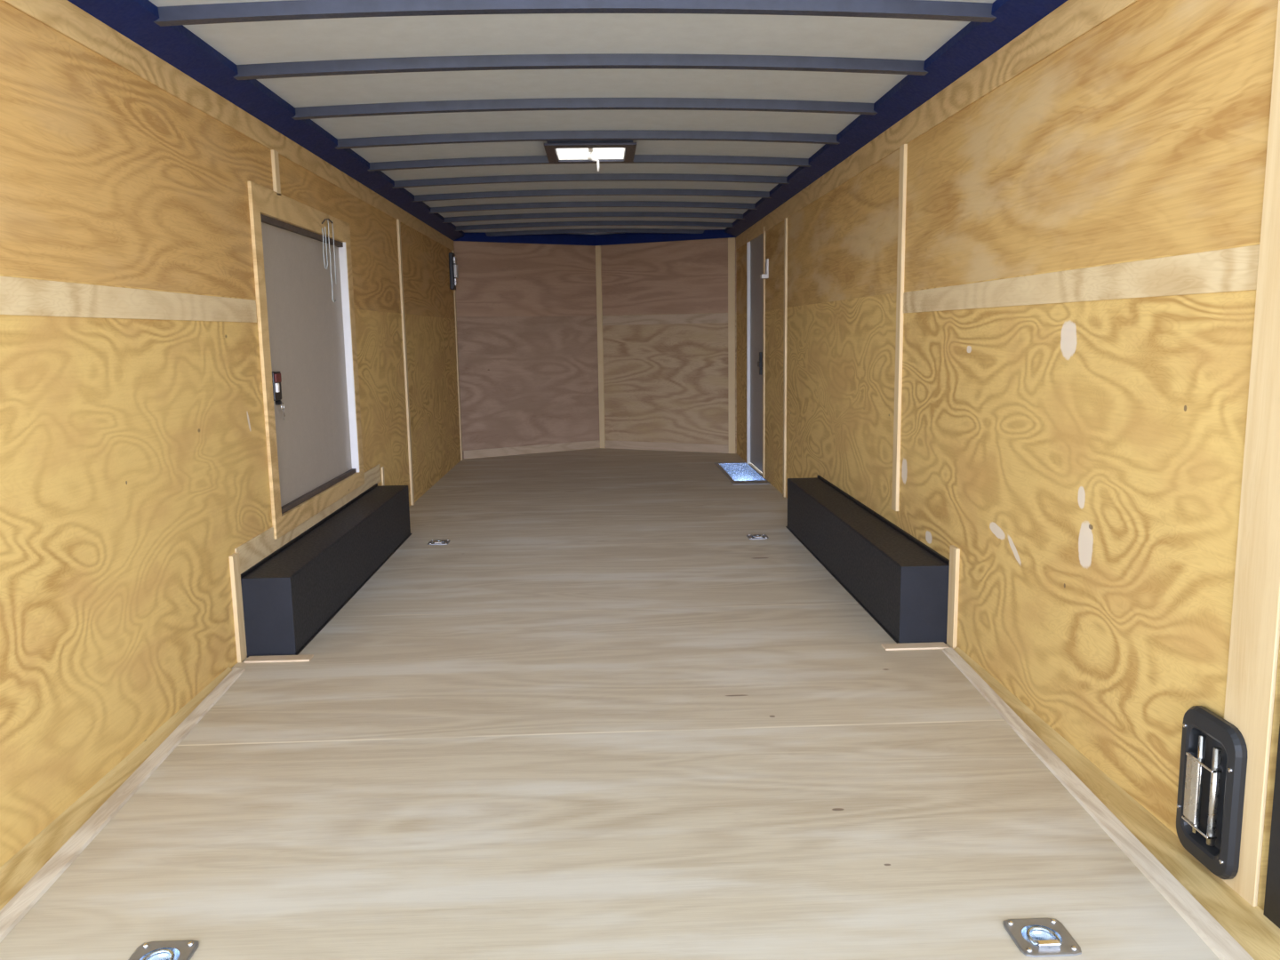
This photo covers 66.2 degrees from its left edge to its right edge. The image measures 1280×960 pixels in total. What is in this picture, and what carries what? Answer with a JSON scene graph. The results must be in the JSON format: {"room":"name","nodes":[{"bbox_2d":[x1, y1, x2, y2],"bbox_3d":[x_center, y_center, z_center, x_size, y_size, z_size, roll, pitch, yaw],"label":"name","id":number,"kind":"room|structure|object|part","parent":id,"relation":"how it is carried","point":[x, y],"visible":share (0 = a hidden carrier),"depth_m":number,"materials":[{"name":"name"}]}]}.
{"room":"cargo space","nodes":[
{"label":"cargo space","id":0,"kind":"room"},
{"bbox_2d":[0,0,461,867],"bbox_3d":[-1.486,-0.602,5.119,0.045,1.900,7.130,-1,9,-2],"label":"wall","id":1,"kind":"structure","parent":0,"point":[133,455],"depth_m":2.62,"materials":[{"name":"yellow wood"}]},
{"bbox_2d":[0,667,232,910],"bbox_3d":[-1.286,0.752,2.410,0.102,0.022,1.740,-1,9,-2],"label":"trim","id":2,"kind":"structure","parent":1,"relation":"attached to","point":[14,874],"depth_m":2.27,"materials":[{"name":"beige wood"}]},
{"bbox_2d":[0,667,245,942],"bbox_3d":[-1.260,0.755,2.411,0.050,0.014,1.744,-2,9,-5],"label":"trim","id":3,"kind":"structure","parent":1,"relation":"attached to","point":[31,892],"depth_m":2.23,"materials":[{"name":"beige wood"}]},
{"bbox_2d":[0,275,256,322],"bbox_3d":[-1.367,-0.465,2.579,0.004,0.081,2.060,-1,9,-2],"label":"trim","id":4,"kind":"structure","parent":1,"relation":"attached to","point":[19,296],"depth_m":2.53,"materials":[{"name":"beige wood"}]},
{"bbox_2d":[1,0,454,250],"bbox_3d":[-1.475,-1.497,4.970,0.006,0.085,7.100,-1,9,-2],"label":"trim","id":5,"kind":"structure","parent":1,"relation":"attached to","point":[62,16],"depth_m":3.02,"materials":[{"name":"beige wood"}]},
{"bbox_2d":[228,552,247,663],"bbox_3d":[-1.371,0.435,3.347,0.014,0.372,0.057,-1,9,-2],"label":"trim","id":6,"kind":"structure","parent":1,"relation":"attached to","point":[234,558],"depth_m":3.33,"materials":[{"name":"brown wood"}]},
{"bbox_2d":[67,0,464,240],"bbox_3d":[-1.453,-1.586,4.988,0.145,0.085,7.260,-1,9,-2],"label":"trim","id":7,"kind":"structure","parent":1,"relation":"attached to","point":[178,46],"depth_m":3.31,"materials":[{"name":"blue paint"}]},
{"bbox_2d":[270,149,280,195],"bbox_3d":[-1.424,-1.199,3.838,0.014,0.170,0.050,-1,9,-2],"label":"trim","id":8,"kind":"structure","parent":1,"relation":"attached to","point":[275,161],"depth_m":3.82,"materials":[{"name":"brown wood"}]},
{"bbox_2d":[243,654,313,663],"bbox_3d":[-1.240,0.614,3.372,0.220,0.007,0.055,-1,9,-2],"label":"trim","id":9,"kind":"structure","parent":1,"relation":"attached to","point":[306,657],"depth_m":3.36,"materials":[{"name":"beige wood"}]},
{"bbox_2d":[247,181,364,539],"bbox_3d":[-1.445,-0.529,4.330,0.066,1.320,1.403,-1,9,-2],"label":"door","id":10,"kind":"structure","parent":1,"relation":"in","point":[308,340],"depth_m":4.23,"materials":[{"name":"white paint"}]},
{"bbox_2d":[275,400,284,419],"bbox_3d":[-1.420,-0.276,3.875,0.028,0.080,0.031,-1,9,-2],"label":"keys","id":11,"kind":"object","parent":10,"relation":"hanging from","point":[277,402],"visible":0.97,"depth_m":3.86,"materials":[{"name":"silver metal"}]},
{"bbox_3d":[-1.466,-0.516,4.325,0.022,1.131,1.221,-1,9,-2],"label":"panel","id":12,"kind":"part","parent":10,"relation":"part of","materials":[{"name":"grey metal"}]},
{"bbox_2d":[321,218,336,302],"bbox_3d":[-1.429,-1.011,4.520,0.010,0.380,0.178,-1,9,-2],"label":"wires","id":13,"kind":"object","parent":10,"relation":"hanging from","point":[324,219],"visible":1,"depth_m":4.51,"materials":[{"name":"plastic"}]},
{"bbox_2d":[234,464,381,573],"bbox_3d":[-1.421,0.122,4.438,0.006,0.100,2.195,-1,9,-2],"label":"trim","id":14,"kind":"structure","parent":1,"relation":"attached to","point":[261,546],"depth_m":3.81,"materials":[{"name":"beige wood"}]},
{"bbox_2d":[380,466,384,485],"bbox_3d":[-1.462,0.054,5.597,0.010,0.260,0.040,-1,9,-2],"label":"trim","id":15,"kind":"structure","parent":1,"relation":"attached to","point":[381,468],"depth_m":5.57,"materials":[{"name":"brown wood"}]},
{"bbox_2d":[396,219,414,505],"bbox_3d":[-1.502,-0.734,6.292,0.014,1.815,0.050,-1,9,-2],"label":"trim","id":16,"kind":"structure","parent":1,"relation":"attached to","point":[398,226],"depth_m":6.27,"materials":[{"name":"brown wood"}]},
{"bbox_2d":[448,252,458,289],"bbox_3d":[-1.573,-1.762,8.296,0.060,0.305,0.110,-1,9,-2],"label":"wall lamp","id":17,"kind":"object","parent":1,"relation":"attached to","point":[453,268],"visible":1,"depth_m":8.25,"materials":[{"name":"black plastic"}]},
{"bbox_2d":[451,250,463,460],"bbox_3d":[-1.593,-1.073,8.560,0.010,1.815,0.040,-1,9,-2],"label":"trim","id":18,"kind":"structure","parent":1,"relation":"attached to","point":[454,293],"depth_m":8.57,"materials":[{"name":"brown wood"}]},
{"bbox_2d":[453,240,599,458],"bbox_3d":[-1.020,-1.217,8.967,1.421,1.960,0.030,-6,10,-30],"label":"wall","id":19,"kind":"structure","parent":0,"point":[526,313],"depth_m":8.94,"materials":[{"name":"brown wood"}]},
{"bbox_2d":[453,232,595,246],"bbox_3d":[-1.015,-2.175,8.828,1.438,0.095,0.088,-6,10,-30],"label":"trim","id":20,"kind":"structure","parent":19,"relation":"attached to","point":[571,239],"depth_m":8.83,"materials":[{"name":"blue paint"}]},
{"bbox_2d":[463,440,599,458],"bbox_3d":[-0.977,-0.285,9.100,1.379,0.075,0.010,-6,10,-30],"label":"trim","id":21,"kind":"structure","parent":19,"relation":"attached to","point":[587,444],"depth_m":9.07,"materials":[{"name":"beige wood"}]},
{"bbox_2d":[148,0,995,234],"bbox_3d":[-0.265,-1.705,5.346,2.560,0.048,7.910,-1,9,-2],"label":"ceiling","id":22,"kind":"structure","parent":0,"point":[396,36],"depth_m":3.57,"materials":[{"name":"white painted metal"},{"name":"grey painted steel"}]},
{"bbox_2d":[153,0,996,26],"bbox_3d":[-0.160,-1.287,2.690,2.420,0.066,0.060,-1,9,-2],"label":"rib","id":23,"kind":"object","parent":22,"relation":"attached to","point":[268,11],"visible":0.91,"depth_m":2.67,"materials":[{"name":"grey metal"}]},
{"bbox_2d":[232,53,927,79],"bbox_3d":[-0.182,-1.372,3.259,2.420,0.066,0.060,-1,9,-2],"label":"rib","id":24,"kind":"object","parent":22,"relation":"attached to","point":[584,60],"visible":0.95,"depth_m":3.24,"materials":[{"name":"grey metal"}]},
{"bbox_2d":[291,97,877,119],"bbox_3d":[-0.206,-1.462,3.861,2.420,0.066,0.060,-1,9,-2],"label":"rib","id":25,"kind":"object","parent":22,"relation":"attached to","point":[551,103],"visible":0.91,"depth_m":3.84,"materials":[{"name":"grey metal"}]},
{"bbox_2d":[335,129,839,149],"bbox_3d":[-0.230,-1.554,4.474,2.420,0.066,0.060,-1,9,-2],"label":"rib","id":26,"kind":"object","parent":22,"relation":"attached to","point":[602,134],"visible":0.91,"depth_m":4.45,"materials":[{"name":"grey metal"}]},
{"bbox_2d":[367,154,811,171],"bbox_3d":[-0.254,-1.645,5.087,2.420,0.066,0.060,-1,9,-2],"label":"rib","id":27,"kind":"object","parent":22,"relation":"attached to","point":[638,158],"visible":0.76,"depth_m":5.07,"materials":[{"name":"grey metal"}]},
{"bbox_2d":[544,140,636,171],"bbox_3d":[-0.240,-1.613,4.786,0.430,0.203,0.495,-1,9,-2],"label":"ceiling vent","id":28,"kind":"object","parent":22,"relation":"in","point":[597,152],"visible":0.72,"depth_m":4.88,"materials":[{"name":"white paint"}]},
{"bbox_2d":[392,173,789,188],"bbox_3d":[-0.277,-1.734,5.680,2.420,0.066,0.060,-1,9,-2],"label":"rib","id":29,"kind":"object","parent":22,"relation":"attached to","point":[583,177],"visible":0.91,"depth_m":5.66,"materials":[{"name":"grey metal"}]},
{"bbox_2d":[411,188,771,201],"bbox_3d":[-0.300,-1.822,6.273,2.420,0.066,0.060,-1,9,-2],"label":"rib","id":30,"kind":"object","parent":22,"relation":"attached to","point":[589,191],"visible":0.91,"depth_m":6.25,"materials":[{"name":"grey metal"}]},
{"bbox_2d":[428,200,756,213],"bbox_3d":[-0.324,-1.911,6.866,2.420,0.066,0.060,-1,9,-2],"label":"rib","id":31,"kind":"object","parent":22,"relation":"attached to","point":[597,204],"visible":0.88,"depth_m":6.84,"materials":[{"name":"grey metal"}]},
{"bbox_2d":[442,211,744,223],"bbox_3d":[-0.347,-2.000,7.459,2.420,0.066,0.060,-1,9,-2],"label":"rib","id":32,"kind":"object","parent":22,"relation":"attached to","point":[588,214],"visible":0.88,"depth_m":7.43,"materials":[{"name":"grey metal"}]},
{"bbox_2d":[454,220,734,231],"bbox_3d":[-0.370,-2.088,8.052,2.420,0.066,0.060,-1,9,-2],"label":"rib","id":33,"kind":"object","parent":22,"relation":"attached to","point":[594,222],"visible":0.93,"depth_m":8.03,"materials":[{"name":"grey metal"}]},
{"bbox_2d":[484,228,704,236],"bbox_3d":[-0.393,-2.177,8.645,2.420,0.066,0.060,-1,9,-2],"label":"rib","id":34,"kind":"object","parent":22,"relation":"attached to","point":[579,230],"visible":0.87,"depth_m":8.62,"materials":[{"name":"grey metal"}]},
{"bbox_2d":[0,448,1219,959],"bbox_3d":[-0.226,0.300,5.475,2.520,0.030,8.150,-1,9,-2],"label":"floor","id":35,"kind":"structure","parent":0,"point":[604,717],"depth_m":2.41,"materials":[{"name":"beige wood"}]},
{"bbox_2d":[128,939,198,959],"bbox_3d":[-0.856,0.860,1.746,0.108,0.031,0.108,-1,9,-2],"label":"ring","id":36,"kind":"object","parent":35,"relation":"in","point":[165,949],"visible":1,"depth_m":1.77,"materials":[{"name":"metal"}]},
{"bbox_2d":[240,483,411,657],"bbox_3d":[-1.326,0.315,4.415,0.184,0.291,2.095,-1,9,-2],"label":"box","id":37,"kind":"object","parent":35,"relation":"on","point":[290,596],"visible":0.99,"depth_m":3.80,"materials":[{"name":"grey paint"}]},
{"bbox_2d":[427,539,450,544],"bbox_3d":[-1.072,0.339,5.240,0.108,0.031,0.108,-1,9,-2],"label":"ring","id":38,"kind":"object","parent":35,"relation":"in","point":[436,541],"visible":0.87,"depth_m":5.22,"materials":[{"name":"metal"}]},
{"bbox_2d":[714,462,769,484],"bbox_3d":[0.782,0.022,7.658,0.272,0.166,1.190,-1,9,-2],"label":"well","id":39,"kind":"object","parent":35,"relation":"in","point":[737,473],"visible":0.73,"depth_m":8.17,"materials":[{"name":"metal"}]},
{"bbox_2d":[746,534,768,539],"bbox_3d":[0.628,0.311,5.247,0.108,0.031,0.108,-1,9,-2],"label":"ring","id":40,"kind":"object","parent":35,"relation":"in","point":[749,536],"visible":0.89,"depth_m":5.22,"materials":[{"name":"metal"}]},
{"bbox_2d":[785,475,949,643],"bbox_3d":[0.949,0.275,4.440,0.184,0.291,2.108,-1,9,-2],"label":"box","id":41,"kind":"object","parent":35,"relation":"on","point":[900,581],"visible":0.97,"depth_m":3.82,"materials":[{"name":"grey paint"}]},
{"bbox_2d":[1003,917,1081,957],"bbox_3d":[0.724,0.831,1.772,0.108,0.031,0.108,-1,9,-2],"label":"ring","id":42,"kind":"object","parent":35,"relation":"in","point":[1033,937],"visible":1,"depth_m":1.77,"materials":[{"name":"metal"}]},
{"bbox_2d":[600,237,736,453],"bbox_3d":[0.249,-1.245,9.013,1.421,1.960,0.030,3,9,25],"label":"wall","id":43,"kind":"structure","parent":0,"point":[663,383],"depth_m":9.00,"materials":[{"name":"brown wood"}]},
{"bbox_2d":[595,245,605,447],"bbox_3d":[-0.375,-1.246,9.290,0.053,1.900,0.016,3,9,25],"label":"trim","id":44,"kind":"structure","parent":43,"relation":"attached to","point":[598,263],"depth_m":9.28,"materials":[{"name":"brown wood"}]},
{"bbox_2d":[602,312,727,325],"bbox_3d":[0.216,-1.468,8.975,1.261,0.085,0.004,3,9,25],"label":"trim","id":45,"kind":"structure","parent":43,"relation":"attached to","point":[721,317],"depth_m":8.96,"materials":[{"name":"brown wood"}]},
{"bbox_2d":[595,229,735,245],"bbox_3d":[0.214,-2.201,8.872,1.438,0.095,0.088,3,9,25],"label":"trim","id":46,"kind":"structure","parent":43,"relation":"attached to","point":[622,238],"depth_m":8.87,"materials":[{"name":"blue paint"}]},
{"bbox_2d":[604,440,728,453],"bbox_3d":[0.233,-0.311,9.146,1.261,0.075,0.010,3,9,25],"label":"trim","id":47,"kind":"structure","parent":43,"relation":"attached to","point":[612,444],"depth_m":9.13,"materials":[{"name":"beige wood"}]},
{"bbox_2d":[728,237,735,453],"bbox_3d":[0.816,-1.180,8.725,0.063,1.900,0.010,3,9,26],"label":"trim","id":48,"kind":"structure","parent":43,"relation":"attached to","point":[731,240],"depth_m":8.71,"materials":[{"name":"brown wood"}]},
{"bbox_2d":[736,0,1279,911],"bbox_3d":[1.017,-0.655,5.209,0.045,1.900,7.130,-1,9,-2],"label":"wall","id":49,"kind":"structure","parent":0,"point":[1083,461],"depth_m":2.50,"materials":[{"name":"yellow wood"}]},
{"bbox_2d":[746,226,765,478],"bbox_3d":[0.914,-0.982,7.628,0.052,1.830,0.867,-1,9,-2],"label":"door","id":50,"kind":"structure","parent":49,"relation":"in","point":[756,248],"depth_m":7.74,"materials":[{"name":"white paint"}]},
{"bbox_3d":[0.928,-0.984,7.644,0.022,1.810,0.792,-1,9,-2],"label":"panel","id":51,"kind":"part","parent":50,"relation":"part of","materials":[{"name":"grey metal"}]},
{"bbox_3d":[0.912,-0.884,7.452,0.030,0.170,0.080,-1,9,-2],"label":"handle","id":52,"kind":"part","parent":50,"relation":"part of","materials":[{"name":"black plastic"}]},
{"bbox_2d":[760,258,768,279],"bbox_3d":[0.887,-1.505,6.994,0.050,0.136,0.070,-1,9,-2],"label":"wall hook","id":53,"kind":"object","parent":49,"relation":"attached to","point":[766,276],"visible":1,"depth_m":6.97,"materials":[{"name":"white paint"}]},
{"bbox_3d":[0.905,-1.505,6.995,0.014,0.136,0.070,-1,9,-2],"label":"plate","id":54,"kind":"part","parent":53,"relation":"part of","materials":[{"name":"white paint"}]},
{"bbox_2d":[782,217,787,496],"bbox_3d":[0.943,-0.777,6.377,0.014,1.795,0.050,-1,9,-2],"label":"trim","id":55,"kind":"structure","parent":49,"relation":"attached to","point":[785,219],"depth_m":6.36,"materials":[{"name":"brown wood"}]},
{"bbox_2d":[724,0,1067,237],"bbox_3d":[0.950,-1.638,5.074,0.145,0.085,7.260,-1,9,-2],"label":"trim","id":56,"kind":"structure","parent":49,"relation":"attached to","point":[976,42],"depth_m":3.45,"materials":[{"name":"blue paint"}]},
{"bbox_2d":[891,144,907,511],"bbox_3d":[1.035,-0.588,3.917,0.014,1.440,0.055,-1,9,-2],"label":"trim","id":57,"kind":"structure","parent":49,"relation":"attached to","point":[903,148],"depth_m":3.90,"materials":[{"name":"brown wood"}]},
{"bbox_2d":[880,641,949,650],"bbox_3d":[0.951,0.575,3.394,0.220,0.007,0.055,-1,9,-2],"label":"trim","id":58,"kind":"structure","parent":49,"relation":"attached to","point":[911,645],"depth_m":3.38,"materials":[{"name":"beige wood"}]},
{"bbox_2d":[736,0,1138,249],"bbox_3d":[0.977,-1.540,5.060,0.006,0.105,7.100,-1,9,-2],"label":"trim","id":59,"kind":"structure","parent":49,"relation":"attached to","point":[1070,20],"depth_m":3.13,"materials":[{"name":"beige wood"}]},
{"bbox_2d":[946,544,959,648],"bbox_3d":[1.076,0.402,3.372,0.014,0.352,0.062,-1,9,-2],"label":"trim","id":60,"kind":"structure","parent":49,"relation":"attached to","point":[954,551],"depth_m":3.36,"materials":[{"name":"brown wood"}]},
{"bbox_2d":[903,244,1259,313],"bbox_3d":[1.080,-0.542,2.825,0.004,0.081,2.120,-1,9,-2],"label":"trim","id":61,"kind":"structure","parent":49,"relation":"attached to","point":[1232,269],"depth_m":2.29,"materials":[{"name":"beige wood"}]},
{"bbox_2d":[942,647,1254,959],"bbox_3d":[1.043,0.705,2.493,0.050,0.014,1.744,-1,9,1],"label":"trim","id":62,"kind":"structure","parent":49,"relation":"attached to","point":[1221,943],"depth_m":2.10,"materials":[{"name":"beige wood"}]},
{"bbox_2d":[953,647,1279,959],"bbox_3d":[1.070,0.701,2.494,0.102,0.022,1.740,-1,9,-2],"label":"trim","id":63,"kind":"structure","parent":49,"relation":"attached to","point":[1247,924],"depth_m":2.06,"materials":[{"name":"beige wood"}]},
{"bbox_2d":[1176,705,1247,879],"bbox_3d":[1.114,0.613,1.934,0.034,0.309,0.180,-1,9,-2],"label":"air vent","id":64,"kind":"object","parent":49,"relation":"attached to","point":[1213,762],"visible":1,"depth_m":1.92,"materials":[{"name":"black painted steel"},{"name":"polished steel"}]},
{"bbox_3d":[1.102,0.616,1.961,0.011,0.141,0.040,0,9,4],"label":"paddle handle","id":65,"kind":"part","parent":64,"relation":"part of","materials":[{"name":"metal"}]},
{"bbox_3d":[1.114,0.606,1.956,0.013,0.203,0.013,-1,9,-2],"label":"rod","id":66,"kind":"part","parent":64,"relation":"part of","materials":[{"name":"metal"}]},
{"bbox_3d":[1.118,0.617,1.913,0.015,0.198,0.015,-1,9,-2],"label":"rod","id":67,"kind":"part","parent":64,"relation":"part of","materials":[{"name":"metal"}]},
{"bbox_2d":[1220,0,1279,906],"bbox_3d":[1.126,-0.118,1.749,0.008,1.860,0.125,-1,9,-2],"label":"trim","id":68,"kind":"structure","parent":49,"relation":"attached to","point":[1255,620],"depth_m":1.78,"materials":[{"name":"brown wood"}]},
{"bbox_2d":[1263,724,1279,928],"bbox_3d":[1.166,-0.140,1.626,0.076,2.000,0.065,-1,9,-2],"label":"trim","id":69,"kind":"structure","parent":49,"relation":"attached to","point":[1271,904],"depth_m":1.76,"materials":[{"name":"black plastic"}]}
]}

